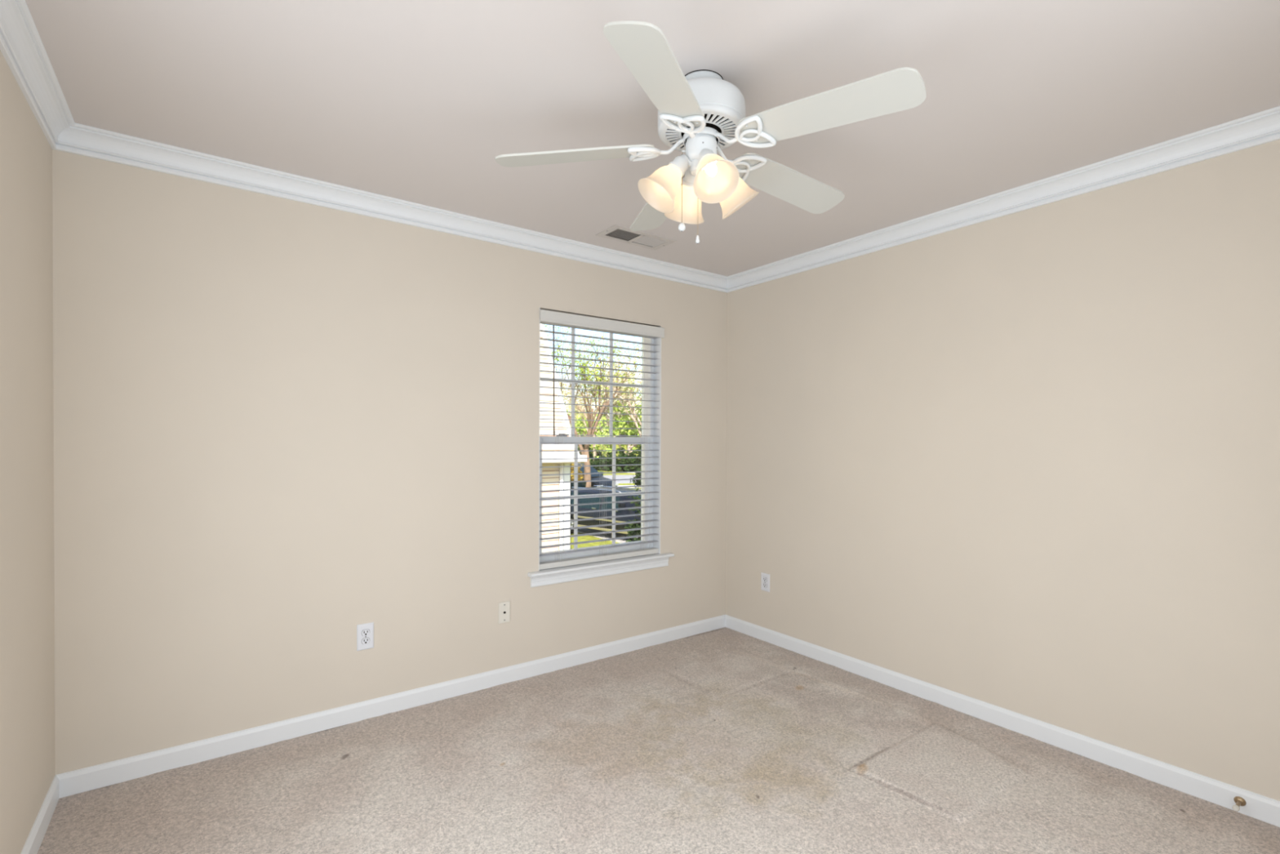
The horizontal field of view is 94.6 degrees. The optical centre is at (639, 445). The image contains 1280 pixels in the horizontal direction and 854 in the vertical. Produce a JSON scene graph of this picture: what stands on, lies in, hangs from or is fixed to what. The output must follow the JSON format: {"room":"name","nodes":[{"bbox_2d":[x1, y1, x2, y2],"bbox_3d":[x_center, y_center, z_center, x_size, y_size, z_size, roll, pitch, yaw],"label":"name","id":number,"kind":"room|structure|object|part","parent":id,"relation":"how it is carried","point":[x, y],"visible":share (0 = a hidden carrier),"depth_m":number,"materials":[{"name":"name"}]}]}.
{"room":"empty bedroom","nodes":[
{"label":"empty bedroom","id":0,"kind":"room"},
{"bbox_2d":[0,49,54,853],"bbox_3d":[-1.196,0.128,0.733,0.180,2.540,3.380,0,1,-37],"label":"wall","id":1,"kind":"structure","parent":0,"point":[27,606],"depth_m":1.79,"materials":[{"name":"beige paint"}]},
{"bbox_2d":[0,0,75,149],"bbox_3d":[-1.144,-1.099,0.868,0.069,0.088,3.200,0,1,-37],"label":"trim","id":2,"kind":"structure","parent":1,"relation":"attached to","point":[22,47],"depth_m":1.75,"materials":[{"name":"white paint"}]},
{"bbox_2d":[20,774,59,853],"bbox_3d":[-1.177,1.258,0.873,0.012,0.084,3.200,0,1,-37],"label":"baseboard","id":3,"kind":"structure","parent":1,"relation":"attached to","point":[32,845],"depth_m":1.94,"materials":[{"name":"white paint"}]},
{"bbox_2d":[52,149,727,774],"bbox_3d":[-0.813,0.106,3.231,3.768,2.540,0.180,0,1,-37],"label":"wall","id":4,"kind":"structure","parent":0,"point":[282,427],"depth_m":2.63,"materials":[{"name":"beige paint"}]},
{"bbox_2d":[356,622,373,650],"bbox_3d":[-1.288,0.895,2.772,0.073,0.121,0.009,0,1,-37],"label":"wall outlet","id":5,"kind":"object","parent":4,"relation":"attached to","point":[365,632],"visible":1,"depth_m":2.77,"materials":[{"name":"white plastic"}]},
{"bbox_2d":[361,629,369,635],"bbox_3d":[-1.286,0.876,2.769,0.036,0.029,0.003,0,1,-37],"label":"receptacle","id":6,"kind":"object","parent":5,"relation":"attached to","point":[364,632],"depth_m":2.77,"materials":[{"name":"white plastic"}]},
{"bbox_2d":[361,637,369,644],"bbox_3d":[-1.286,0.915,2.769,0.036,0.029,0.003,0,1,-37],"label":"receptacle","id":7,"kind":"object","parent":5,"relation":"attached to","point":[364,640],"depth_m":2.77,"materials":[{"name":"white plastic"}]},
{"bbox_2d":[54,123,727,293],"bbox_3d":[-0.734,-1.118,3.119,3.408,0.088,0.069,0,1,-37],"label":"trim","id":8,"kind":"structure","parent":4,"relation":"attached to","point":[82,140],"depth_m":2.67,"materials":[{"name":"white paint"}]},
{"bbox_2d":[56,614,725,797],"bbox_3d":[-0.761,1.239,3.164,3.408,0.084,0.012,0,1,-37],"label":"baseboard","id":9,"kind":"structure","parent":4,"relation":"attached to","point":[95,776],"depth_m":2.71,"materials":[{"name":"white paint"}]},
{"bbox_2d":[498,600,510,623],"bbox_3d":[-0.731,0.897,3.183,0.065,0.111,0.011,0,1,-37],"label":"cable jack plate","id":10,"kind":"object","parent":4,"relation":"attached to","point":[504,606],"visible":1,"depth_m":3.18,"materials":[{"name":"white plastic"}]},
{"bbox_2d":[527,307,674,586],"bbox_3d":[-0.247,0.005,3.613,1.015,1.556,0.218,0,1,-37],"label":"window","id":11,"kind":"structure","parent":4,"relation":"in","point":[597,569],"depth_m":3.74,"materials":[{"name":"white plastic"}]},
{"bbox_3d":[-0.274,0.308,3.642,0.814,0.728,0.038,0,1,-37],"label":"sash","id":12,"kind":"part","parent":11,"relation":"part of","materials":[{"name":"white plastic"}]},
{"bbox_3d":[-0.223,0.711,3.583,1.015,0.020,0.126,0,1,-37],"label":"sill","id":13,"kind":"part","parent":11,"relation":"part of","materials":[{"name":"white paint"}]},
{"bbox_2d":[539,309,664,569],"bbox_3d":[-0.223,-0.032,3.582,0.881,1.458,0.080,0,1,-37],"label":"window blind","id":14,"kind":"object","parent":11,"relation":"attached to","point":[560,319],"visible":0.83,"depth_m":3.56,"materials":[{"name":"white plastic"}]},
{"bbox_3d":[-0.470,-0.009,3.415,0.013,1.410,0.054,0,1,-37],"label":"ladder cord","id":15,"kind":"part","parent":14,"relation":"part of","materials":[{"name":"white fabric"}]},
{"bbox_3d":[-0.238,0.682,3.595,0.861,0.031,0.054,0,1,-37],"label":"rail","id":16,"kind":"part","parent":14,"relation":"part of","materials":[{"name":"white plastic"}]},
{"bbox_3d":[-0.224,-0.009,3.598,0.013,1.410,0.054,0,1,-37],"label":"ladder cord","id":17,"kind":"part","parent":14,"relation":"part of","materials":[{"name":"white fabric"}]},
{"bbox_3d":[0.027,-0.010,3.783,0.013,1.410,0.054,0,1,-37],"label":"ladder cord","id":18,"kind":"part","parent":14,"relation":"part of","materials":[{"name":"white fabric"}]},
{"bbox_3d":[-0.286,-0.027,3.657,0.869,1.493,0.100,0,1,-37],"label":"frame","id":19,"kind":"part","parent":11,"relation":"part of","materials":[{"name":"white plastic"}]},
{"bbox_2d":[25,0,1279,276],"bbox_3d":[0.198,-1.206,1.860,3.768,0.120,3.560,0,1,-37],"label":"ceiling","id":20,"kind":"structure","parent":0,"point":[416,101],"depth_m":1.89,"materials":[{"name":"white paint"}]},
{"bbox_2d":[595,224,675,250],"bbox_3d":[-0.019,-1.208,3.294,0.414,0.108,0.196,0,1,-37],"label":"ceiling vent","id":21,"kind":"object","parent":20,"relation":"in","point":[616,233],"visible":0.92,"depth_m":3.30,"materials":[{"name":"white metal"}]},
{"bbox_2d":[494,21,926,244],"bbox_3d":[0.232,-0.897,1.891,1.216,0.498,1.255,0,1,-37],"label":"ceiling fan","id":22,"kind":"object","parent":20,"relation":"hanging from","point":[701,114],"visible":1,"depth_m":1.76,"materials":[{"name":"white metal"}]},
{"bbox_3d":[-0.206,-0.924,1.885,0.503,0.063,0.138,0,1,2],"label":"blade","id":23,"kind":"part","parent":22,"relation":"part of","materials":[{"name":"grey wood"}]},
{"bbox_3d":[0.057,-0.919,1.495,0.138,0.063,0.503,0,1,20],"label":"blade","id":24,"kind":"part","parent":22,"relation":"part of","materials":[{"name":"grey wood"}]},
{"bbox_3d":[0.084,-0.926,2.255,0.138,0.063,0.503,0,1,-16],"label":"blade","id":25,"kind":"part","parent":22,"relation":"part of","materials":[{"name":"grey"}]},
{"bbox_3d":[0.060,-0.807,1.842,0.141,0.146,0.135,0,1,-37],"label":"lamp shade","id":26,"kind":"part","parent":22,"relation":"part of","materials":[{"name":"white glass"}]},
{"bbox_2d":[667,154,691,177],"bbox_3d":[0.122,-0.858,1.856,0.108,0.110,0.061,0,1,-37],"label":"socket","id":27,"kind":"object","parent":22,"relation":"attached to","point":[676,168],"depth_m":1.83,"materials":[{"name":"white"}]},
{"bbox_3d":[0.133,-0.819,1.872,0.003,0.229,0.003,0,1,-37],"label":"pull chain","id":28,"kind":"part","parent":22,"relation":"part of","materials":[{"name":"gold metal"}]},
{"bbox_3d":[0.158,-0.808,1.999,0.135,0.146,0.141,0,1,-37],"label":"lamp shade","id":29,"kind":"part","parent":22,"relation":"part of","materials":[{"name":"white glass"}]},
{"bbox_2d":[682,166,695,186],"bbox_3d":[0.172,-0.859,1.937,0.061,0.110,0.108,0,1,-37],"label":"socket","id":30,"kind":"object","parent":22,"relation":"attached to","point":[688,180],"depth_m":1.92,"materials":[{"name":"white"}]},
{"bbox_3d":[0.185,-0.785,1.892,0.003,0.227,0.003,0,1,-37],"label":"pull chain","id":31,"kind":"part","parent":22,"relation":"part of","materials":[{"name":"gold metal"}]},
{"bbox_3d":[0.194,-0.990,1.870,0.245,0.002,0.245,0,1,-37],"label":"vent plate","id":32,"kind":"part","parent":22,"relation":"part of","materials":[{"name":"white metal"}]},
{"bbox_2d":[698,148,716,176],"bbox_3d":[0.203,-0.858,1.806,0.061,0.110,0.108,0,1,-37],"label":"socket","id":33,"kind":"object","parent":22,"relation":"attached to","point":[709,170],"depth_m":1.78,"materials":[{"name":"white"}]},
{"bbox_3d":[0.217,-0.806,1.744,0.135,0.146,0.141,0,1,-37],"label":"lamp shade","id":34,"kind":"part","parent":22,"relation":"part of","materials":[{"name":"white glass"}]},
{"bbox_3d":[0.315,-0.807,1.901,0.141,0.146,0.135,0,1,-37],"label":"lamp shade","id":35,"kind":"part","parent":22,"relation":"part of","materials":[{"name":"white glass"}]},
{"bbox_3d":[0.525,-0.923,2.094,0.503,0.063,0.138,0,1,-34],"label":"blade","id":36,"kind":"part","parent":22,"relation":"part of","materials":[{"name":"grey wood"}]},
{"bbox_3d":[0.509,-0.918,1.625,0.503,0.063,0.138,1,1,38],"label":"blade","id":37,"kind":"part","parent":22,"relation":"part of","materials":[{"name":"grey wood"}]},
{"bbox_2d":[37,626,1279,853],"bbox_3d":[0.187,1.291,1.884,3.448,0.020,3.240,0,1,-37],"label":"floor","id":38,"kind":"structure","parent":0,"point":[722,740],"depth_m":2.26,"materials":[{"name":"beige carpet"}]},
{"bbox_2d":[725,139,1279,800],"bbox_3d":[1.688,0.121,2.868,0.180,2.540,3.380,0,1,-37],"label":"wall","id":39,"kind":"structure","parent":0,"point":[1027,462],"depth_m":2.58,"materials":[{"name":"beige paint"}]},
{"bbox_2d":[760,572,769,591],"bbox_3d":[0.822,0.896,3.881,0.009,0.116,0.072,0,1,-37],"label":"wall outlet","id":40,"kind":"object","parent":39,"relation":"attached to","point":[765,578],"visible":1,"depth_m":3.88,"materials":[{"name":"white plastic"}]},
{"bbox_2d":[725,614,1279,826],"bbox_3d":[1.552,1.252,2.893,0.012,0.084,3.200,0,1,-37],"label":"baseboard","id":41,"kind":"structure","parent":39,"relation":"attached to","point":[1266,809],"depth_m":2.58,"materials":[{"name":"white paint"}]},
{"bbox_2d":[1232,795,1246,811],"bbox_3d":[2.101,1.262,2.075,0.078,0.031,0.031,0,1,-37],"label":"door stop","id":42,"kind":"object","parent":41,"relation":"attached to","point":[1239,801],"visible":1,"depth_m":2.09,"materials":[{"name":"gold metal"}]},
{"bbox_3d":[2.105,1.262,2.079,0.057,0.012,0.012,0,1,-37],"label":"rod","id":43,"kind":"part","parent":42,"relation":"part of","materials":[{"name":"gold metal"}]},
{"bbox_2d":[727,106,1279,293],"bbox_3d":[1.540,-1.106,2.855,0.069,0.088,3.200,0,1,-37],"label":"trim","id":44,"kind":"structure","parent":39,"relation":"attached to","point":[1262,127],"depth_m":2.55,"materials":[{"name":"white paint"}]},
{"label":"outside","id":45,"kind":"structure","parent":0,"visible":0},
{"bbox_2d":[577,528,633,542],"bbox_3d":[-2.898,2.714,25.606,4.014,0.191,22.276,0,1,-26],"label":"driveway","id":46,"kind":"structure","parent":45,"point":[584,531],"depth_m":18.61,"materials":[{"name":"concrete"}]},
{"bbox_2d":[571,462,618,487],"bbox_3d":[-3.644,1.735,30.422,4.965,1.801,2.320,1,1,29],"label":"parked car","id":47,"kind":"object","parent":46,"relation":"on","point":[596,476],"visible":0.08,"depth_m":29.46,"materials":[{"name":"black paint"}]},
{"bbox_2d":[570,481,641,537],"bbox_3d":[-0.480,2.030,18.599,4.965,1.550,2.320,1,1,41],"label":"minivan","id":48,"kind":"object","parent":46,"relation":"on","point":[582,484],"visible":0.22,"depth_m":18.11,"materials":[{"name":"black paint"}]},
{"bbox_3d":[-1.137,2.524,17.914,2.500,0.070,0.100,1,1,41],"label":"sill moulding","id":49,"kind":"part","parent":48,"relation":"part of","materials":[{"name":"beige"}]},
{"bbox_3d":[-1.138,2.234,17.870,2.550,0.050,0.035,1,1,41],"label":"moulding","id":50,"kind":"part","parent":48,"relation":"part of","materials":[{"name":"beige"}]},
{"bbox_3d":[-1.109,1.398,19.146,2.311,0.089,1.026,1,1,41],"label":"roof rail","id":51,"kind":"part","parent":48,"relation":"part of","materials":[{"name":"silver metal"}]},
{"bbox_2d":[617,502,626,507],"bbox_3d":[-0.526,1.728,17.234,0.140,0.140,0.210,1,1,41],"label":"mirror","id":52,"kind":"object","parent":48,"relation":"attached to","point":[622,504],"depth_m":17.17,"materials":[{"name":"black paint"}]},
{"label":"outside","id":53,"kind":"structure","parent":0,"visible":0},
{"bbox_2d":[617,484,641,487],"bbox_3d":[2.028,2.578,36.672,63.279,0.302,4.534,0,1,-19],"label":"footpath","id":54,"kind":"structure","parent":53,"point":[619,485],"depth_m":37.84,"materials":[{"name":"concrete"}]},
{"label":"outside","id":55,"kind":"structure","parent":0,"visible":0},
{"bbox_2d":[570,435,641,548],"bbox_3d":[21.439,-2.233,144.108,320.000,8.000,199.800,0,1,-37],"label":"ground","id":56,"kind":"structure","parent":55,"point":[583,538],"depth_m":18.39,"materials":[{"name":"green plant"}]},
{"bbox_2d":[555,365,570,400],"bbox_3d":[-12.380,-4.785,75.916,8.592,11.769,12.309,0,1,-40],"label":"bare tree","id":57,"kind":"object","parent":56,"relation":"on","point":[556,366],"visible":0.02,"depth_m":74.23,"materials":[{"name":"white plant"}]},
{"bbox_2d":[539,324,586,552],"bbox_3d":[-6.335,-1.137,10.139,8.540,8.150,7.120,0,1,-37],"label":"house","id":58,"kind":"structure","parent":56,"relation":"on","point":[548,391],"depth_m":9.78,"materials":[{"name":"beige"}]},
{"bbox_3d":[-2.688,1.666,8.886,3.300,2.500,0.029,0,1,-37],"label":"garage door","id":59,"kind":"part","parent":58,"relation":"part of","materials":[{"name":"white"}]},
{"bbox_2d":[570,462,583,481],"bbox_3d":[-3.589,1.537,27.203,2.430,2.690,2.394,0,1,-37],"label":"shrub","id":60,"kind":"object","parent":56,"relation":"on","point":[580,476],"visible":0.06,"depth_m":27.21,"materials":[{"name":"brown plant"}]},
{"bbox_2d":[563,392,598,422],"bbox_3d":[-10.843,-4.126,82.363,7.200,9.862,10.315,1,1,44],"label":"bare tree","id":61,"kind":"object","parent":56,"relation":"on","point":[566,408],"visible":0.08,"depth_m":82.94,"materials":[{"name":"green plant"}]},
{"bbox_2d":[566,409,607,452],"bbox_3d":[-7.790,-2.008,73.475,7.757,6.774,7.821,0,1,14],"label":"tree","id":62,"kind":"object","parent":56,"relation":"on","point":[580,431],"visible":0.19,"depth_m":72.54,"materials":[{"name":"green plant"}]},
{"bbox_2d":[577,444,603,463],"bbox_3d":[-5.832,0.822,61.414,4.858,2.865,4.684,0,1,-37],"label":"shrub","id":63,"kind":"object","parent":56,"relation":"on","point":[591,453],"visible":0.16,"depth_m":61.15,"materials":[{"name":"green plant"}]},
{"bbox_2d":[544,324,641,487],"bbox_3d":[-2.327,-1.326,24.113,5.435,8.314,4.394,0,1,-37],"label":"young tree","id":64,"kind":"object","parent":56,"relation":"on","point":[583,370],"visible":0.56,"depth_m":23.78,"materials":[{"name":"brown plant"}]},
{"bbox_2d":[556,366,640,444],"bbox_3d":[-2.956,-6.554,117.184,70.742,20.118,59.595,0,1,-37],"label":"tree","id":65,"kind":"object","parent":56,"relation":"on","point":[567,385],"visible":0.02,"depth_m":109.64,"materials":[{"name":"green plant"}]},
{"bbox_2d":[559,373,640,457],"bbox_3d":[-4.013,-3.103,56.336,10.768,10.295,7.516,0,1,-43],"label":"bare tree","id":66,"kind":"object","parent":56,"relation":"on","point":[569,386],"visible":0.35,"depth_m":55.66,"materials":[{"name":"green plant"}]},
{"bbox_2d":[590,454,616,471],"bbox_3d":[-3.198,1.593,51.946,2.802,1.652,2.702,0,1,-37],"label":"shrub","id":67,"kind":"object","parent":56,"relation":"on","point":[595,461],"visible":0.58,"depth_m":51.24,"materials":[{"name":"green plant"}]},
{"bbox_2d":[568,349,641,436],"bbox_3d":[0.017,-3.444,50.506,12.012,11.485,8.384,0,1,-37],"label":"bare tree","id":68,"kind":"object","parent":56,"relation":"on","point":[624,396],"visible":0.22,"depth_m":50.12,"materials":[{"name":"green plant"}]},
{"bbox_2d":[568,337,641,455],"bbox_3d":[-2.229,-3.706,54.375,8.516,11.664,12.200,0,1,-43],"label":"bare tree","id":69,"kind":"object","parent":56,"relation":"on","point":[606,411],"visible":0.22,"depth_m":53.59,"materials":[{"name":"green plant"}]},
{"bbox_2d":[585,395,641,460],"bbox_3d":[-0.611,-1.224,53.966,7.915,6.856,7.851,0,1,-41],"label":"tree","id":70,"kind":"object","parent":56,"relation":"on","point":[629,425],"visible":0.24,"depth_m":52.70,"materials":[{"name":"green plant"}]},
{"bbox_2d":[591,383,641,457],"bbox_3d":[0.046,-2.401,56.080,10.544,9.208,10.630,0,1,-14],"label":"tree","id":71,"kind":"object","parent":56,"relation":"on","point":[620,424],"visible":0.12,"depth_m":52.81,"materials":[{"name":"green plant"}]},
{"bbox_2d":[600,447,641,471],"bbox_3d":[-1.410,1.354,51.834,4.256,2.510,4.104,0,1,-37],"label":"shrub","id":72,"kind":"object","parent":56,"relation":"on","point":[619,461],"visible":0.44,"depth_m":50.75,"materials":[{"name":"green plant"}]},
{"bbox_2d":[620,448,641,471],"bbox_3d":[0.343,1.395,51.042,4.357,2.569,4.201,0,1,-37],"label":"shrub","id":73,"kind":"object","parent":56,"relation":"on","point":[633,467],"visible":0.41,"depth_m":50.00,"materials":[{"name":"green plant"}]},
{"bbox_2d":[624,423,641,542],"bbox_3d":[0.412,0.541,13.622,1.584,4.851,1.676,1,1,28],"label":"evergreen shrub","id":74,"kind":"object","parent":56,"relation":"on","point":[638,482],"visible":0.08,"depth_m":13.47,"materials":[{"name":"green plant"}]},
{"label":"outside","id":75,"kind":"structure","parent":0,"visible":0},
{"bbox_2d":[603,475,641,483],"bbox_3d":[3.501,2.413,43.231,74.718,0.521,9.941,0,1,-18],"label":"street","id":76,"kind":"structure","parent":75,"point":[617,477],"depth_m":43.88,"materials":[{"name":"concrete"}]}
]}

